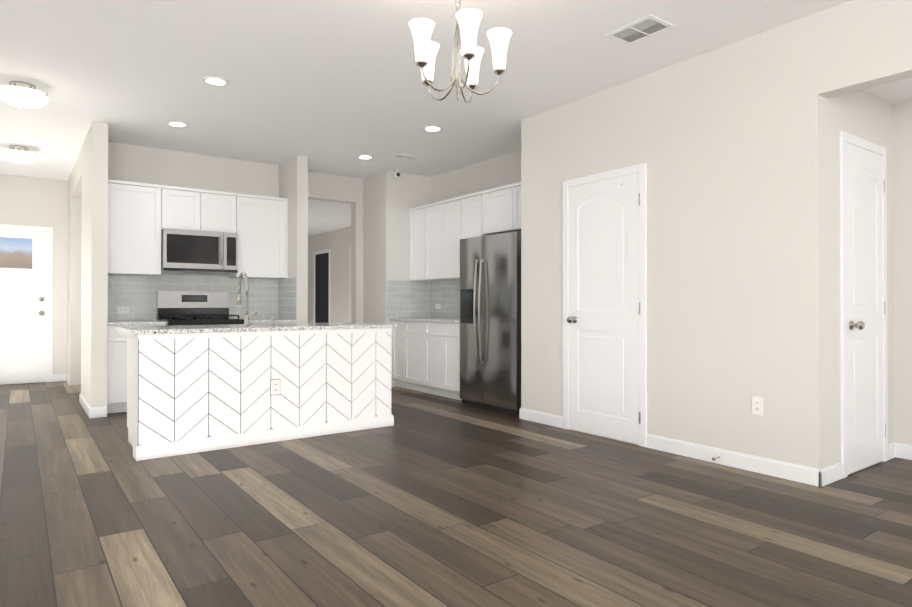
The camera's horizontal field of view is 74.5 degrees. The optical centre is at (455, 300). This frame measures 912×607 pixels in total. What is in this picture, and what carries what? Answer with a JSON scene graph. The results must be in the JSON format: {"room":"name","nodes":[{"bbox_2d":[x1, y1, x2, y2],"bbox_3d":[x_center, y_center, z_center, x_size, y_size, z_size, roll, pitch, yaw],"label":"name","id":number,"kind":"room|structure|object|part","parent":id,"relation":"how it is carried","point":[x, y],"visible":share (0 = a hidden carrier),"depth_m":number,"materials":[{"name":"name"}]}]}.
{"room":"kitchen","nodes":[
{"label":"kitchen","id":0,"kind":"room"},
{"bbox_2d":[0,174,67,384],"bbox_3d":[-5.514,-0.268,8.294,4.600,2.770,0.150,0,0,-36],"label":"wall","id":1,"kind":"structure","parent":0,"point":[32,201],"depth_m":8.20,"materials":[{"name":"paint"}]},
{"bbox_2d":[0,229,47,383],"bbox_3d":[-5.916,0.086,7.851,0.929,2.035,0.084,0,0,-36],"label":"front door","id":2,"kind":"structure","parent":1,"relation":"in","point":[23,290],"depth_m":8.00,"materials":[{"name":"white wood"}]},
{"bbox_3d":[-5.928,0.089,7.840,0.896,1.650,0.082,0,0,-36],"label":"front door hardware","id":3,"kind":"part","parent":2,"relation":"part of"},
{"bbox_2d":[0,224,52,381],"bbox_3d":[-5.931,0.056,7.883,1.045,2.115,0.018,0,0,-36],"label":"door frame","id":4,"kind":"structure","parent":1,"relation":"attached to","point":[49,230],"depth_m":8.16,"materials":[{"name":"white wood"}]},
{"bbox_2d":[53,374,65,381],"bbox_3d":[-5.444,1.066,8.235,0.165,0.100,0.014,0,0,-36],"label":"baseboard","id":5,"kind":"structure","parent":1,"relation":"attached to","point":[58,377],"depth_m":8.23,"materials":[{"name":"white wood"}]},
{"bbox_2d":[67,121,107,406],"bbox_3d":[-4.337,-0.277,6.981,0.130,2.770,3.360,0,0,-36],"label":"wall","id":6,"kind":"structure","parent":0,"point":[94,260],"depth_m":5.75,"materials":[{"name":"paint"}]},
{"bbox_2d":[66,374,69,384],"bbox_3d":[-5.218,1.065,8.055,0.014,0.100,0.570,0,0,-36],"label":"baseboard","id":7,"kind":"structure","parent":6,"relation":"attached to","point":[68,379],"depth_m":8.00,"materials":[{"name":"white wood"}]},
{"bbox_2d":[79,393,90,416],"bbox_3d":[-3.734,1.051,6.025,0.014,0.100,1.120,0,0,-36],"label":"baseboard","id":8,"kind":"structure","parent":6,"relation":"attached to","point":[85,405],"depth_m":5.97,"materials":[{"name":"white wood"}]},
{"bbox_2d":[89,406,106,417],"bbox_3d":[-3.346,1.048,5.606,0.144,0.100,0.014,0,0,-36],"label":"baseboard","id":9,"kind":"structure","parent":6,"relation":"attached to","point":[96,412],"depth_m":5.60,"materials":[{"name":"white wood"}]},
{"bbox_2d":[108,141,278,320],"bbox_3d":[-3.019,-0.278,6.898,1.900,2.770,0.250,0,0,-36],"label":"wall","id":10,"kind":"structure","parent":0,"point":[139,164],"depth_m":6.76,"materials":[{"name":"paint"}]},
{"bbox_2d":[108,272,277,320],"bbox_3d":[-2.942,-0.061,6.792,1.880,0.564,0.008,0,0,-36],"label":"tile backsplash","id":11,"kind":"structure","parent":10,"relation":"attached to","point":[137,294],"depth_m":6.69,"materials":[{"name":"grey tile"}]},
{"bbox_2d":[117,307,129,312],"bbox_3d":[-3.527,0.104,6.354,0.114,0.070,0.007,0,0,-36],"label":"outlet","id":12,"kind":"object","parent":11,"relation":"attached to","point":[123,309],"visible":1,"depth_m":6.35,"materials":[{"name":"white plastic"}]},
{"bbox_2d":[108,179,287,278],"bbox_3d":[-2.845,-0.735,6.664,1.894,0.942,0.331,0,0,-36],"label":"upper cabinet","id":13,"kind":"object","parent":10,"relation":"attached to","point":[141,216],"depth_m":6.45,"materials":[{"name":"white wood"}]},
{"bbox_2d":[161,229,237,273],"bbox_3d":[-2.839,-0.525,6.595,0.756,0.436,0.446,0,0,-36],"label":"microwave","id":14,"kind":"object","parent":13,"relation":"attached to","point":[188,251],"visible":1,"depth_m":6.44,"materials":[{"name":"silver metal"}]},
{"bbox_3d":[-2.103,-0.732,7.219,0.040,0.942,0.312,0,0,-36],"label":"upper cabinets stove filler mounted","id":15,"kind":"part","parent":13,"relation":"part of","materials":[{"name":"white wood"}]},
{"bbox_2d":[279,155,307,322],"bbox_3d":[-2.022,-0.275,7.255,0.130,2.770,0.850,0,0,-36],"label":"wall","id":16,"kind":"structure","parent":0,"point":[293,180],"depth_m":6.93,"materials":[{"name":"paint"}]},
{"bbox_2d":[278,277,296,318],"bbox_3d":[-2.002,-0.019,7.108,0.008,0.484,0.590,0,0,-36],"label":"tiled wall","id":17,"kind":"structure","parent":16,"relation":"attached to","point":[287,298],"depth_m":7.09,"materials":[{"name":"grey tile"}]},
{"bbox_2d":[308,226,350,322],"bbox_3d":[-1.909,-0.252,10.776,0.150,2.770,4.700,0,0,-36],"label":"wall","id":18,"kind":"structure","parent":0,"point":[338,242],"depth_m":11.06,"materials":[{"name":"paint"}]},
{"bbox_2d":[315,253,328,322],"bbox_3d":[-2.587,0.114,11.566,0.004,2.050,0.660,0,0,-36],"label":"hall doorway","id":19,"kind":"structure","parent":18,"relation":"in","point":[321,288],"depth_m":11.55,"materials":[{"name":"grey"}]},
{"bbox_2d":[313,248,330,322],"bbox_3d":[-2.591,0.083,11.563,0.018,2.112,0.784,0,0,-36],"label":"door frame","id":20,"kind":"structure","parent":18,"relation":"attached to","point":[322,251],"depth_m":11.52,"materials":[{"name":"white wood"}]},
{"bbox_2d":[349,245,350,321],"bbox_3d":[-1.617,0.074,10.232,0.018,2.112,0.884,0,0,-36],"label":"door frame","id":21,"kind":"structure","parent":18,"relation":"attached to","point":[349,283],"depth_m":10.56,"materials":[{"name":"white wood"}]},
{"bbox_2d":[308,199,350,235],"bbox_3d":[-2.789,-1.476,10.141,2.030,0.330,4.700,0,0,-36],"label":"ceiling","id":22,"kind":"structure","parent":0,"point":[335,215],"depth_m":9.31,"materials":[{"name":"paint"}]},
{"bbox_2d":[308,171,362,203],"bbox_3d":[-1.744,-1.491,7.907,1.080,0.330,0.140,0,0,-36],"label":"wall","id":23,"kind":"structure","parent":0,"point":[332,188],"depth_m":7.93,"materials":[{"name":"paint"}]},
{"bbox_2d":[363,170,430,386],"bbox_3d":[-0.736,-0.269,8.240,0.950,2.770,0.780,0,0,-36],"label":"wall","id":24,"kind":"structure","parent":0,"point":[389,200],"depth_m":7.82,"materials":[{"name":"paint"}]},
{"bbox_2d":[351,202,362,322],"bbox_3d":[-1.352,-0.104,8.184,0.110,2.440,0.140,0,0,-36],"label":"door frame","id":25,"kind":"structure","parent":24,"relation":"attached to","point":[356,261],"depth_m":8.14,"materials":[{"name":"paint"}]},
{"bbox_2d":[387,280,430,317],"bbox_3d":[-0.607,-0.014,7.843,0.671,0.484,0.008,0,0,-36],"label":"tile backsplash","id":26,"kind":"structure","parent":24,"relation":"attached to","point":[408,299],"depth_m":7.83,"materials":[{"name":"grey tile"}]},
{"bbox_2d":[0,0,849,180],"bbox_3d":[-2.064,-1.760,3.672,11.500,0.150,16.400,0,0,-36],"label":"ceiling","id":27,"kind":"structure","parent":0,"point":[334,87],"depth_m":4.36,"materials":[{"name":"paint"}]},
{"bbox_2d":[0,145,37,163],"bbox_3d":[-4.763,-1.573,6.530,0.350,0.185,0.351,0,0,-36],"label":"ceiling light","id":28,"kind":"object","parent":27,"relation":"attached to","point":[18,154],"visible":1,"depth_m":6.45,"materials":[{"name":"white glass"}]},
{"bbox_2d":[0,81,49,108],"bbox_3d":[-3.377,-1.585,4.670,0.350,0.185,0.351,0,0,-36],"label":"ceiling light","id":29,"kind":"object","parent":27,"relation":"attached to","point":[22,95],"visible":1,"depth_m":4.59,"materials":[{"name":"white glass"}]},
{"bbox_2d":[167,121,188,126],"bbox_3d":[-2.635,-1.666,5.671,0.190,0.008,0.190,0,0,-36],"label":"recessed light","id":30,"kind":"object","parent":27,"relation":"in","point":[177,123],"visible":1,"depth_m":5.65,"materials":[{"name":"white plastic"}]},
{"bbox_2d":[202,76,228,85],"bbox_3d":[-1.837,-1.673,4.581,0.190,0.008,0.190,0,0,-36],"label":"recessed light","id":31,"kind":"object","parent":27,"relation":"in","point":[215,80],"visible":1,"depth_m":4.57,"materials":[{"name":"white plastic"}]},
{"bbox_2d":[357,155,373,158],"bbox_3d":[-1.049,-1.657,6.942,0.190,0.008,0.190,0,0,-36],"label":"recessed light","id":32,"kind":"object","parent":27,"relation":"in","point":[365,156],"visible":1,"depth_m":6.91,"materials":[{"name":"white plastic"}]},
{"bbox_2d":[393,169,399,177],"bbox_3d":[-0.750,-1.603,7.582,0.072,0.110,0.079,0,0,-36],"label":"security camera","id":33,"kind":"object","parent":27,"relation":"attached to","point":[396,174],"visible":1,"depth_m":7.56,"materials":[{"name":"white plastic"}]},
{"bbox_2d":[391,153,421,159],"bbox_3d":[-0.573,-1.658,6.918,0.300,0.007,0.200,0,0,-36],"label":"ceiling vent","id":34,"kind":"object","parent":27,"relation":"in","point":[406,156],"visible":0.92,"depth_m":6.91,"materials":[{"name":"white plastic"}]},
{"bbox_2d":[423,125,441,131],"bbox_3d":[-0.229,-1.665,5.820,0.190,0.008,0.190,0,0,-36],"label":"recessed light","id":35,"kind":"object","parent":27,"relation":"in","point":[431,128],"visible":0.98,"depth_m":5.80,"materials":[{"name":"white plastic"}]},
{"bbox_2d":[409,0,511,102],"bbox_3d":[-0.004,-1.315,2.827,0.480,0.750,0.490,0,0,-36],"label":"chandelier","id":36,"kind":"object","parent":27,"relation":"hanging from","point":[467,25],"visible":1,"depth_m":2.78,"materials":[{"name":"white glass"}]},
{"bbox_2d":[605,14,674,45],"bbox_3d":[1.145,-1.680,3.739,0.250,0.007,0.340,0,0,-36],"label":"ceiling vent","id":37,"kind":"object","parent":27,"relation":"in","point":[642,29],"visible":1,"depth_m":3.73,"materials":[{"name":"white plastic"}]},
{"bbox_2d":[0,381,911,606],"bbox_3d":[-2.064,1.145,3.653,11.500,0.120,16.400,0,0,-36],"label":"floor","id":38,"kind":"structure","parent":0,"point":[428,500],"depth_m":2.92,"materials":[{"name":"brown wood"}]},
{"bbox_2d":[107,325,165,412],"bbox_3d":[-3.318,0.675,6.145,0.529,0.855,0.596,0,0,-36],"label":"base cabinet","id":39,"kind":"object","parent":38,"relation":"on","point":[116,371],"visible":0.44,"depth_m":5.81,"materials":[{"name":"white wood"}]},
{"bbox_2d":[107,320,166,325],"bbox_3d":[-3.308,0.232,6.133,0.528,0.030,0.632,0,0,-36],"label":"countertop","id":40,"kind":"structure","parent":39,"relation":"on","point":[143,322],"depth_m":5.92,"materials":[{"name":"stone"}]},
{"bbox_2d":[157,291,243,325],"bbox_3d":[-2.758,0.502,6.477,0.752,1.205,0.704,0,0,-36],"label":"range","id":41,"kind":"object","parent":38,"relation":"on","point":[191,308],"visible":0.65,"depth_m":6.63,"materials":[{"name":"silver metal"}]},
{"bbox_2d":[127,330,393,460],"bbox_3d":[-1.586,0.667,4.967,2.008,0.854,0.789,0,0,-36],"label":"kitchen island","id":42,"kind":"object","parent":38,"relation":"on","point":[196,388],"depth_m":4.54,"materials":[{"name":"white"}]},
{"bbox_2d":[116,322,395,333],"bbox_3d":[-1.594,0.225,4.972,2.050,0.030,0.846,0,0,-36],"label":"island countertop","id":43,"kind":"structure","parent":42,"relation":"on","point":[239,328],"depth_m":4.66,"materials":[{"name":"grey stone"}]},
{"bbox_2d":[237,272,274,324],"bbox_3d":[-1.723,-0.014,5.152,0.267,0.448,0.260,0,0,-36],"label":"faucet","id":44,"kind":"object","parent":43,"relation":"on","point":[239,301],"visible":1,"depth_m":5.01,"materials":[{"name":"silver metal"}]},
{"bbox_2d":[392,320,461,399],"bbox_3d":[-0.128,0.682,7.249,0.606,0.855,1.520,0,0,-36],"label":"base cabinet","id":45,"kind":"object","parent":38,"relation":"on","point":[425,357],"visible":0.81,"depth_m":7.03,"materials":[{"name":"white wood"}]},
{"bbox_2d":[390,317,459,322],"bbox_3d":[-0.143,0.240,7.241,0.642,0.030,1.520,0,0,-36],"label":"countertop","id":46,"kind":"structure","parent":45,"relation":"on","point":[436,319],"depth_m":7.11,"materials":[{"name":"stone"}]},
{"bbox_2d":[460,231,520,414],"bbox_3d":[0.531,0.225,6.214,0.713,1.755,0.910,0,0,-36],"label":"refrigerator","id":47,"kind":"object","parent":38,"relation":"on","point":[490,321],"visible":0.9,"depth_m":5.97,"materials":[{"name":"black metal"}]},
{"bbox_3d":[-2.245,0.680,6.930,0.599,0.855,0.596,0,0,-36],"label":"base cabinet","id":48,"kind":"object","parent":38,"relation":"on","visible":0},
{"bbox_2d":[249,319,297,322],"bbox_3d":[-2.234,0.237,6.919,0.598,0.030,0.632,0,0,-36],"label":"countertop","id":49,"kind":"structure","parent":48,"relation":"on","point":[269,320],"depth_m":6.71,"materials":[{"name":"stone"}]},
{"bbox_2d":[431,150,520,317],"bbox_3d":[0.602,-0.276,7.149,0.440,2.770,2.560,0,0,-36],"label":"wall","id":50,"kind":"structure","parent":0,"point":[502,170],"depth_m":7.24,"materials":[{"name":"paint"}]},
{"bbox_2d":[431,280,459,317],"bbox_3d":[0.116,-0.017,7.431,0.008,0.484,1.519,0,0,-36],"label":"tile backsplash","id":51,"kind":"structure","parent":50,"relation":"attached to","point":[445,294],"depth_m":7.75,"materials":[{"name":"grey tile"}]},
{"bbox_2d":[409,182,520,280],"bbox_3d":[0.277,-0.734,6.925,0.346,0.942,2.537,0,0,-36],"label":"upper cabinet","id":52,"kind":"object","parent":50,"relation":"attached to","point":[439,230],"visible":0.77,"depth_m":7.07,"materials":[{"name":"white wood"}]},
{"bbox_2d":[521,0,911,474],"bbox_3d":[3.479,-0.307,2.613,1.150,2.770,8.160,0,0,-36],"label":"wall","id":53,"kind":"structure","parent":0,"point":[734,146],"depth_m":3.93,"materials":[{"name":"paint"}]},
{"bbox_2d":[519,408,562,427],"bbox_3d":[0.756,1.047,5.342,0.014,0.100,0.552,0,0,-36],"label":"baseboard","id":54,"kind":"structure","parent":53,"relation":"attached to","point":[542,417],"depth_m":5.32,"materials":[{"name":"white wood"}]},
{"bbox_2d":[567,174,640,443],"bbox_3d":[1.142,0.064,4.760,0.081,2.033,0.731,0,0,-36],"label":"pantry door","id":55,"kind":"structure","parent":53,"relation":"in","point":[603,304],"depth_m":4.76,"materials":[{"name":"white wood"}]},
{"bbox_2d":[580,176,623,193],"bbox_3d":[1.154,-0.916,4.776,0.031,0.073,0.434,0,0,-36],"label":"hooks","id":56,"kind":"object","parent":55,"relation":"attached to","point":[582,188],"visible":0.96,"depth_m":4.94,"materials":[{"name":"white plastic"}]},
{"bbox_3d":[1.153,0.064,4.743,0.079,1.723,0.691,0,0,-36],"label":"pantry door hardware","id":57,"kind":"part","parent":55,"relation":"part of","materials":[{"name":"white wood"}]},
{"bbox_2d":[562,163,646,446],"bbox_3d":[1.165,0.037,4.786,0.018,2.112,0.839,0,0,-36],"label":"door frame","id":58,"kind":"structure","parent":53,"relation":"attached to","point":[640,170],"depth_m":4.49,"materials":[{"name":"white wood"}]},
{"bbox_2d":[646,434,821,486],"bbox_3d":[1.767,1.037,3.959,0.014,0.100,1.197,0,0,-36],"label":"baseboard","id":59,"kind":"structure","parent":53,"relation":"attached to","point":[788,471],"depth_m":3.87,"materials":[{"name":"white wood"}]},
{"bbox_2d":[752,396,762,415],"bbox_3d":[1.902,0.666,3.782,0.007,0.114,0.070,0,0,-36],"label":"outlet","id":60,"kind":"object","parent":53,"relation":"attached to","point":[757,405],"visible":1,"depth_m":3.78,"materials":[{"name":"white plastic"}]},
{"bbox_2d":[819,462,842,486],"bbox_3d":[2.231,1.035,3.565,0.297,0.100,0.014,0,0,-36],"label":"baseboard","id":61,"kind":"structure","parent":53,"relation":"attached to","point":[832,473],"depth_m":3.55,"materials":[{"name":"white wood"}]},
{"bbox_2d":[839,131,887,477],"bbox_3d":[2.640,0.025,3.869,0.706,2.123,0.018,0,0,-36],"label":"door frame","id":62,"kind":"structure","parent":53,"relation":"attached to","point":[851,139],"depth_m":3.68,"materials":[{"name":"white wood"}]},
{"bbox_2d":[846,143,883,473],"bbox_3d":[2.639,0.051,3.870,0.590,2.048,0.010,0,0,-36],"label":"closet door","id":63,"kind":"structure","parent":53,"relation":"in","point":[865,414],"depth_m":3.87,"materials":[{"name":"white wood"}]},
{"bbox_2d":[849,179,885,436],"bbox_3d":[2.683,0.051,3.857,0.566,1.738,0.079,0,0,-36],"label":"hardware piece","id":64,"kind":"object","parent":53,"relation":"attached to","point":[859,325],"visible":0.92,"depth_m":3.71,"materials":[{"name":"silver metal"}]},
{"bbox_2d":[888,442,894,459],"bbox_3d":[2.989,1.038,4.119,0.153,0.100,0.014,0,0,-36],"label":"baseboard","id":65,"kind":"structure","parent":53,"relation":"attached to","point":[891,450],"depth_m":4.11,"materials":[{"name":"white wood"}]},
{"bbox_2d":[863,77,911,104],"bbox_3d":[4.288,-1.538,1.627,1.020,0.320,5.600,0,0,-36],"label":"ceiling","id":66,"kind":"structure","parent":0,"point":[896,92],"depth_m":3.91,"materials":[{"name":"paint"}]},
{"bbox_2d":[892,101,911,444],"bbox_3d":[4.004,-0.304,2.997,0.150,2.770,8.160,0,0,-36],"label":"wall","id":67,"kind":"structure","parent":0,"point":[902,239],"depth_m":4.13,"materials":[{"name":"paint"}]},
{"bbox_2d":[894,442,911,459],"bbox_3d":[4.694,1.024,1.906,0.014,0.100,5.600,0,0,-36],"label":"baseboard","id":68,"kind":"structure","parent":67,"relation":"attached to","point":[903,451],"depth_m":4.11,"materials":[{"name":"white wood"}]}
]}

